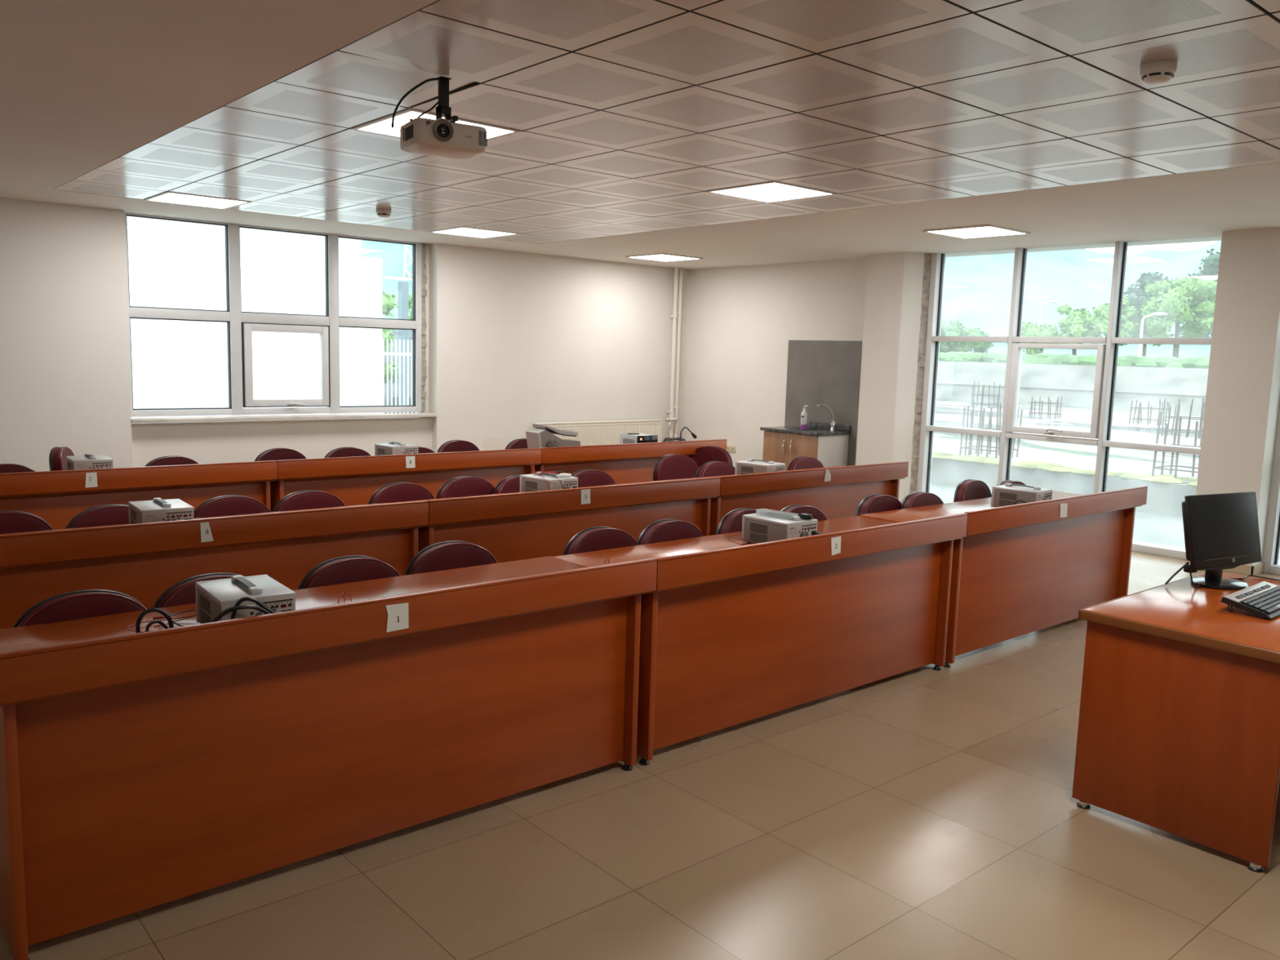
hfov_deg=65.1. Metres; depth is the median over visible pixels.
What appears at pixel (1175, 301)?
tree
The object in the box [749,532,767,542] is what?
vent
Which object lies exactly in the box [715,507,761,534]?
chair
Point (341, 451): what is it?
chair
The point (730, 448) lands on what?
power outlet
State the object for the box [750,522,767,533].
vent
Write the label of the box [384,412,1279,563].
ground
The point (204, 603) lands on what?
vent
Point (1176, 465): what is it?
cage
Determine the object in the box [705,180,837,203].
recessed light
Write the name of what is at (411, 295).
tree
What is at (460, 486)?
chair
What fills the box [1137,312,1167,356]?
street lamp
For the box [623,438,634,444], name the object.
vent
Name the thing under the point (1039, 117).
ceiling
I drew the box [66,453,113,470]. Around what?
supplies
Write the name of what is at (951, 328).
tree
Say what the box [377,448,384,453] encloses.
vent
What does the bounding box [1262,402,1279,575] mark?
window
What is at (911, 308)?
pillar
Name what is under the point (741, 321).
wall
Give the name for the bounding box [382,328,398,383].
tree
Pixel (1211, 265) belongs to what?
tree
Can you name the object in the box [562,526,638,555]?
chair
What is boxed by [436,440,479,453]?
chair
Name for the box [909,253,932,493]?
trim
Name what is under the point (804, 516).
adapter
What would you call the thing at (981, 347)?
tree
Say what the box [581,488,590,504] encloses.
sheet
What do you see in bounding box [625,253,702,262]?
ceiling light
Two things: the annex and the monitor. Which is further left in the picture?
the annex
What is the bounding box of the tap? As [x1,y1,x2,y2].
[816,404,835,430]
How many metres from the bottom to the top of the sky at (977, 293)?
55.037 m
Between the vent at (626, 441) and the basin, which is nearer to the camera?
the vent at (626, 441)
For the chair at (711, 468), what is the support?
on the floor
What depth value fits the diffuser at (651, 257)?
10.79 m
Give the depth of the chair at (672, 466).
7.65 m
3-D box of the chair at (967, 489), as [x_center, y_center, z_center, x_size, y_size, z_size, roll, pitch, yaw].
[2.292,0.396,6.519,0.428,0.765,0.471,-5,10,-44]
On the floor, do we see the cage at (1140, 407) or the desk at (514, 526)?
the desk at (514, 526)
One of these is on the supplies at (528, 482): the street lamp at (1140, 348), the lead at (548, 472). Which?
the lead at (548, 472)
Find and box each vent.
[130,509,136,520]
[200,594,210,613]
[200,608,210,623]
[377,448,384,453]
[524,480,537,488]
[524,488,537,492]
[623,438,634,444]
[741,466,753,472]
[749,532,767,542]
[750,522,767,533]
[999,492,1017,500]
[999,499,1016,506]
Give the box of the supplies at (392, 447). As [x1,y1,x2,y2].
[374,441,417,455]
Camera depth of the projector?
3.88 m
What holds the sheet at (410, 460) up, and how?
attached to the desk at (353, 480)
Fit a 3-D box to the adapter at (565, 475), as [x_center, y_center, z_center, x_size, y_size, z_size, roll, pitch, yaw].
[-0.418,-0.026,5.625,0.060,0.020,0.044,7,9,34]
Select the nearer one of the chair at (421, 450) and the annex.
the chair at (421, 450)
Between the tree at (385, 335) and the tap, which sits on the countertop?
the tap
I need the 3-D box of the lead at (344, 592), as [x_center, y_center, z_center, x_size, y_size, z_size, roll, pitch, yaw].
[-0.920,0.378,3.123,0.044,0.064,0.057,-1,8,-17]
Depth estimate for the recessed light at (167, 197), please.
7.51 m
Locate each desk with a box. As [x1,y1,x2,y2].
[0,460,277,529]
[0,500,428,629]
[0,555,657,959]
[270,448,541,511]
[370,476,720,563]
[534,439,726,484]
[554,512,967,765]
[652,461,908,535]
[859,485,1147,667]
[1071,572,1279,872]
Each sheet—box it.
[84,472,97,488]
[200,521,213,542]
[386,602,408,632]
[405,456,415,467]
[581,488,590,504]
[831,536,840,555]
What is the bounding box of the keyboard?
[1221,581,1279,619]
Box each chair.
[0,463,35,473]
[0,511,53,533]
[12,589,146,627]
[48,446,74,471]
[65,504,128,528]
[144,455,198,466]
[152,572,243,608]
[193,495,270,518]
[254,448,306,461]
[272,489,346,511]
[297,555,400,589]
[324,447,370,457]
[368,482,434,504]
[404,540,497,575]
[417,446,435,453]
[435,475,494,498]
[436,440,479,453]
[492,475,519,493]
[504,438,527,449]
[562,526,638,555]
[571,469,615,487]
[636,519,703,545]
[653,453,698,480]
[688,445,733,468]
[695,461,735,477]
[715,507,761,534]
[777,504,826,520]
[786,456,824,470]
[855,493,901,515]
[899,491,943,509]
[953,479,991,502]
[996,480,1026,485]
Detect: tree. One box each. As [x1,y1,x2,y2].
[382,291,397,316]
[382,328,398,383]
[408,293,412,319]
[939,320,977,353]
[956,327,993,353]
[1004,321,1058,355]
[1053,303,1102,355]
[1085,297,1140,346]
[1123,270,1173,356]
[1137,275,1217,357]
[1182,248,1220,337]
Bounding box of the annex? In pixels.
[361,257,382,413]
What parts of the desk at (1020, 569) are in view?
panel, modesty panel, panel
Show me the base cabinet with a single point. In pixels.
(826, 442)
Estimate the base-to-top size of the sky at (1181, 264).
93.747 m
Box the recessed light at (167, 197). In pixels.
[143,191,251,208]
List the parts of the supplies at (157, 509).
handle, handle, handle, panel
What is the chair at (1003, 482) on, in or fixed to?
on the floor
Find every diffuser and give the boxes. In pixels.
[631,254,695,261]
[930,226,1023,238]
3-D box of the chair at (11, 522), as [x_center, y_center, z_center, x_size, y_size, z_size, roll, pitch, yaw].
[-2.654,0.537,4.255,0.428,0.765,0.471,-4,9,-40]
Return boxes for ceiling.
[0,0,1279,269]
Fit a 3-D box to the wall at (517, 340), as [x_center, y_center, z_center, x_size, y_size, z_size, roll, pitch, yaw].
[-3.319,-1.039,9.383,10.650,2.566,0.251,-4,9,-40]
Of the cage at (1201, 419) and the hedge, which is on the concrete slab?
the cage at (1201, 419)
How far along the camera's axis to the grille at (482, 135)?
3.91 m
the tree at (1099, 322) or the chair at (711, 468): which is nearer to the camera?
the chair at (711, 468)
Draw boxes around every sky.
[361,240,964,319]
[941,248,1210,359]
[1128,240,1221,278]
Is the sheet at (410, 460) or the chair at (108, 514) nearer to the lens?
the chair at (108, 514)
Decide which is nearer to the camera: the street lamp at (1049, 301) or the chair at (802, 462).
the chair at (802, 462)
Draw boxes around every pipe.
[665,267,683,440]
[666,266,678,439]
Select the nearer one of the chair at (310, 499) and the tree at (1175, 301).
the chair at (310, 499)
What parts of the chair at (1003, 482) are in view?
backrest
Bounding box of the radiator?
[532,419,661,445]
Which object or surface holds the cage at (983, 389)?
on the concrete slab
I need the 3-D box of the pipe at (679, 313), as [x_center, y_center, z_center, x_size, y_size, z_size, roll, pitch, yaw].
[0.416,-1.295,12.270,0.104,2.566,0.265,4,8,19]
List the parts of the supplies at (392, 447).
panel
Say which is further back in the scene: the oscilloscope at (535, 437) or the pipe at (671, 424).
the pipe at (671, 424)
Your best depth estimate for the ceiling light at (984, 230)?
7.91 m
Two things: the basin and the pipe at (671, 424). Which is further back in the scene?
the pipe at (671, 424)
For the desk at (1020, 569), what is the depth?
5.56 m
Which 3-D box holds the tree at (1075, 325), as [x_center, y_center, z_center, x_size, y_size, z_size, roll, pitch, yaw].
[20.092,-6.717,46.571,2.068,2.976,2.473,2,7,1]
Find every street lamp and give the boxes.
[1038,300,1058,325]
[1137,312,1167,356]
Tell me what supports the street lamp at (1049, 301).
on the ground
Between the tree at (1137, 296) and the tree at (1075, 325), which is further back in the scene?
the tree at (1137, 296)
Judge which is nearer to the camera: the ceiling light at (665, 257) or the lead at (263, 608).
the lead at (263, 608)
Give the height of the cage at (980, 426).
0.903 m
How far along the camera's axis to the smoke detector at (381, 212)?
7.69 m
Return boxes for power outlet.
[726,444,735,452]
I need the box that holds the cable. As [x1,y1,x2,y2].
[1229,574,1279,581]
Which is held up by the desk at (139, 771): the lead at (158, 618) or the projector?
the lead at (158, 618)
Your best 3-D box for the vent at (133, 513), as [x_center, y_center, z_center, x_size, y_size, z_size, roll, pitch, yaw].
[-2.155,0.149,4.268,0.003,0.036,0.100,-4,9,-37]
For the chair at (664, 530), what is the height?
0.765 m
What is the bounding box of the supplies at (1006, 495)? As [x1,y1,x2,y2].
[991,483,1052,507]
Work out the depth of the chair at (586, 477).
6.50 m
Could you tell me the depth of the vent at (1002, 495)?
5.71 m
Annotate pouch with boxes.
[533,423,577,436]
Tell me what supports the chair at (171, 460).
on the floor
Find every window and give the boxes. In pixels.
[124,212,436,422]
[916,241,1211,559]
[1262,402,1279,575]
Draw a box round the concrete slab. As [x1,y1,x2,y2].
[408,395,1204,484]
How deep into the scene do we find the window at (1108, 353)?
9.03 m
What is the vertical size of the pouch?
0.095 m
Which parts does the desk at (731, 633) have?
panel, modesty panel, panel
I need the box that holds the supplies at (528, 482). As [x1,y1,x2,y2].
[520,471,577,493]
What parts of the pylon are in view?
leg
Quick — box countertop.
[760,421,850,435]
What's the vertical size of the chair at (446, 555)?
0.765 m
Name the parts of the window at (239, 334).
sill, sash, handle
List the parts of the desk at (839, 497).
panel, modesty panel, panel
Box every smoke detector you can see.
[375,208,391,217]
[1139,60,1177,84]
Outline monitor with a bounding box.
[1164,491,1262,590]
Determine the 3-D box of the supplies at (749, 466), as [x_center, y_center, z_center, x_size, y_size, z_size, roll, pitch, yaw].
[0.805,-0.064,6.721,0.268,0.139,0.207,8,10,42]
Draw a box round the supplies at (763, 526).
[741,511,817,543]
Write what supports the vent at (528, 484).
attached to the supplies at (528, 482)
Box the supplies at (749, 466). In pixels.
[734,458,785,475]
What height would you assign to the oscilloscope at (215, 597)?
0.139 m
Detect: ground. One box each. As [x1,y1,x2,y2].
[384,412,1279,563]
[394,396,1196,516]
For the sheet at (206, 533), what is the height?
0.082 m
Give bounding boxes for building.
[126,216,362,417]
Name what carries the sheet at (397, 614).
attached to the desk at (139, 771)
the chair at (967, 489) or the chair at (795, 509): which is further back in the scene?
the chair at (967, 489)
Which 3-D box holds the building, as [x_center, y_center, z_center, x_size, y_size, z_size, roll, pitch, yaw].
[-18.298,-7.334,15.663,25.800,13.400,9.400,-4,9,-40]
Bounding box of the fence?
[356,337,416,413]
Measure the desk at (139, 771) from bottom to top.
0.803 m
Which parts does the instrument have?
panel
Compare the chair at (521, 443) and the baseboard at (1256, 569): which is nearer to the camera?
the baseboard at (1256, 569)
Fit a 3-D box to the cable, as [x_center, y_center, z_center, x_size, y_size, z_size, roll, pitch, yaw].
[2.434,0.396,3.989,0.348,0.009,0.146,2,7,1]
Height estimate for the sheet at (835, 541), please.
0.078 m
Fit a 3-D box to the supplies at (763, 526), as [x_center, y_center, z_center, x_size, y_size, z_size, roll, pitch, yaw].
[0.623,0.220,4.471,0.207,0.139,0.268,-5,10,-41]
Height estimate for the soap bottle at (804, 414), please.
0.262 m
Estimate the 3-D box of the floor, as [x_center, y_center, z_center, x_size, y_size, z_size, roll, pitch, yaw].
[0.653,1.041,4.885,10.600,0.200,12.650,-4,9,-40]
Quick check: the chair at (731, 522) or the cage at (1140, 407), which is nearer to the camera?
the chair at (731, 522)
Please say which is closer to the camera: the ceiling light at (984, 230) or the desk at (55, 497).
the desk at (55, 497)
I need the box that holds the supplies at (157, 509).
[128,497,194,524]
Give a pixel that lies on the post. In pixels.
(402, 286)
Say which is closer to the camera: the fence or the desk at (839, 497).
the desk at (839, 497)
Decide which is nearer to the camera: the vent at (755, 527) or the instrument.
the vent at (755, 527)
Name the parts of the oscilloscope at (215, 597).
handle, handle, handle, panel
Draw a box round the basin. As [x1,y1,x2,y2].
[790,427,817,430]
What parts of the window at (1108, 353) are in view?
handle, sash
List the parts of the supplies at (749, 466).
handle, panel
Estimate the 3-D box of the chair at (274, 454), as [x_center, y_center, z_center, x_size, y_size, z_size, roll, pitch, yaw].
[-2.511,0.168,7.205,0.428,0.765,0.471,-4,9,-40]
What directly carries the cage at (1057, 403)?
on the concrete slab
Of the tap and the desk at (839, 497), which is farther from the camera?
the tap
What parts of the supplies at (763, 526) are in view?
handle, handle, handle, panel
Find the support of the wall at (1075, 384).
on the concrete slab
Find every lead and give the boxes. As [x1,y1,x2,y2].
[127,608,195,632]
[135,596,277,633]
[337,591,351,604]
[531,461,564,490]
[680,426,697,441]
[727,536,752,545]
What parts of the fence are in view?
rail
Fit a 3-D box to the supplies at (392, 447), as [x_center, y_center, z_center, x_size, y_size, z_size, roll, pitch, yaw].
[-1.743,-0.199,7.181,0.207,0.139,0.268,-5,10,-41]
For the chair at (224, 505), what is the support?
on the floor
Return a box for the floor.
[0,551,1279,959]
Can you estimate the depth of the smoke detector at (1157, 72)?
3.43 m
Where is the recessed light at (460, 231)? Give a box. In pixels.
[428,226,519,238]
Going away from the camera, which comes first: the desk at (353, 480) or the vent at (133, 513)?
the vent at (133, 513)
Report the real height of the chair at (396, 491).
0.765 m
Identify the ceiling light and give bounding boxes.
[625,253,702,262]
[922,224,1031,239]
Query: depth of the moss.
13.62 m
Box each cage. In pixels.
[959,395,1022,457]
[969,381,1000,408]
[1027,395,1063,418]
[1128,399,1169,425]
[1151,411,1202,478]
[1161,397,1205,439]
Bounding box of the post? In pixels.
[397,281,408,413]
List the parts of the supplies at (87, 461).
handle, panel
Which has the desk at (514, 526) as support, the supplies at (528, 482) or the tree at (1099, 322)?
the supplies at (528, 482)
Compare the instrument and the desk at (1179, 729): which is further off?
the instrument
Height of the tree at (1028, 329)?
2.084 m
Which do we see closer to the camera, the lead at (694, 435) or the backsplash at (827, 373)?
the lead at (694, 435)
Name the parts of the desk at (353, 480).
panel, modesty panel, panel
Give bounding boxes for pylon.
[402,244,412,281]
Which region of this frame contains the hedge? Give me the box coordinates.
[938,351,1209,368]
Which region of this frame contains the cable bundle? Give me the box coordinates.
[662,437,685,442]
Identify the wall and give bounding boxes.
[0,197,688,471]
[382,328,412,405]
[682,227,1279,565]
[936,360,1208,415]
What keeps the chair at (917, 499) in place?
on the floor
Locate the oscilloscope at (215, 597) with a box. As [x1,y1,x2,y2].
[195,574,295,623]
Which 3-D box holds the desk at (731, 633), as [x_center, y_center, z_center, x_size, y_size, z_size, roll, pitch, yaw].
[0.608,0.582,4.521,2.017,0.799,0.649,-4,9,-40]
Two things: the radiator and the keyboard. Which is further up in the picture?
the radiator
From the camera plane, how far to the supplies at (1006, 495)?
5.70 m
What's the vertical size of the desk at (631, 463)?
0.805 m
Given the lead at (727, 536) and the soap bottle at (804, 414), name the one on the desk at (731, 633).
the lead at (727, 536)
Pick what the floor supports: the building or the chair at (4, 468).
the chair at (4, 468)
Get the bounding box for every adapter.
[559,473,571,477]
[799,513,813,519]
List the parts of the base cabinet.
door, handle, handle, door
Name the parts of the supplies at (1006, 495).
handle, handle, panel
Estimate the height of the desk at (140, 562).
0.803 m
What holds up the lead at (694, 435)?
on the cable bundle
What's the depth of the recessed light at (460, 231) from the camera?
9.07 m
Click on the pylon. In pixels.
(405, 270)
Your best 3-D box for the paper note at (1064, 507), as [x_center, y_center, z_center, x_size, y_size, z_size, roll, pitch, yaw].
[2.324,0.167,5.501,0.067,0.080,0.002,-2,8,-30]
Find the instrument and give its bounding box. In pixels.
[619,432,657,444]
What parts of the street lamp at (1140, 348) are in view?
arm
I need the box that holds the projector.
[391,75,487,159]
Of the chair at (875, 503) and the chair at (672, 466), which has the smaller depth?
the chair at (875, 503)
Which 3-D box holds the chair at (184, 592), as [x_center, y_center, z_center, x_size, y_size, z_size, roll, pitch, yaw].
[-1.293,0.710,3.208,0.428,0.765,0.471,-5,10,-43]
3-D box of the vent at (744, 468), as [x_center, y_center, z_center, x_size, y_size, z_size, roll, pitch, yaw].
[0.712,-0.070,6.669,0.100,0.036,0.002,8,10,42]
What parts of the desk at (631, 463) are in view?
panel, modesty panel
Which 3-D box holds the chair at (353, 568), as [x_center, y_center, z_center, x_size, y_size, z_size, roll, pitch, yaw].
[-0.946,0.678,3.540,0.428,0.765,0.471,-4,9,-40]
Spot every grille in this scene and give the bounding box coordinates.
[403,124,413,141]
[478,130,487,146]
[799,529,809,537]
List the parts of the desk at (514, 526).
panel, modesty panel, panel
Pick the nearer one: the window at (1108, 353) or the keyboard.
the keyboard
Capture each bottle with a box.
[800,404,808,430]
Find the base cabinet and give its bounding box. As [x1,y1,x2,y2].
[760,404,850,470]
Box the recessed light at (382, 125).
[351,106,521,140]
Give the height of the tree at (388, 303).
3.625 m
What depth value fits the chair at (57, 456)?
6.83 m
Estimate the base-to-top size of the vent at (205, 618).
0.036 m
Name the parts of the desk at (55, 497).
modesty panel, panel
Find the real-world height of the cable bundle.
0.103 m
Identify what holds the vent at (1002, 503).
attached to the supplies at (1006, 495)
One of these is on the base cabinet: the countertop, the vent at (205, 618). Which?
the countertop
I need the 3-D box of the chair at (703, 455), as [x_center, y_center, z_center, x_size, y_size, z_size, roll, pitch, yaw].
[0.508,0.111,8.360,0.428,0.765,0.471,5,8,27]
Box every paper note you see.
[824,469,831,481]
[1059,503,1067,517]
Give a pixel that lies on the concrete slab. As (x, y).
(948, 412)
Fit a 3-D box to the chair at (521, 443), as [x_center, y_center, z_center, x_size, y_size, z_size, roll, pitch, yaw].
[-0.899,0.043,8.567,0.428,0.765,0.471,-4,9,-40]
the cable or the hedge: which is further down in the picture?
the cable
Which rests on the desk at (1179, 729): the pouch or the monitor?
the monitor
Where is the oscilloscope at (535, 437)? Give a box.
[525,427,580,448]
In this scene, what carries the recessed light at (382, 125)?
in the ceiling
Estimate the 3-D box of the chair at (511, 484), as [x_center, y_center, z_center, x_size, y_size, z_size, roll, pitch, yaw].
[-0.626,0.372,6.035,0.428,0.765,0.471,-4,9,-40]
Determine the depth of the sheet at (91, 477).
5.51 m
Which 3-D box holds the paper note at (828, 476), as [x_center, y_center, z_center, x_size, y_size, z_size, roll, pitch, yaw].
[1.248,-0.031,6.676,0.056,0.082,0.007,-2,8,-29]
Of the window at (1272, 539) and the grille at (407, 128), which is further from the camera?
the window at (1272, 539)
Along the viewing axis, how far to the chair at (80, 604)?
2.99 m
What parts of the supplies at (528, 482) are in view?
handle, handle, panel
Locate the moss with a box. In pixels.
[932,451,1197,488]
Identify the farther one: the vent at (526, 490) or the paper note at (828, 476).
the paper note at (828, 476)
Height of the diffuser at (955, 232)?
0.025 m
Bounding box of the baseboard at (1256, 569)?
[1186,560,1264,575]
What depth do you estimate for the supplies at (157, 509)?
4.23 m
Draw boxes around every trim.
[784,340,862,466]
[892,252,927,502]
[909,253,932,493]

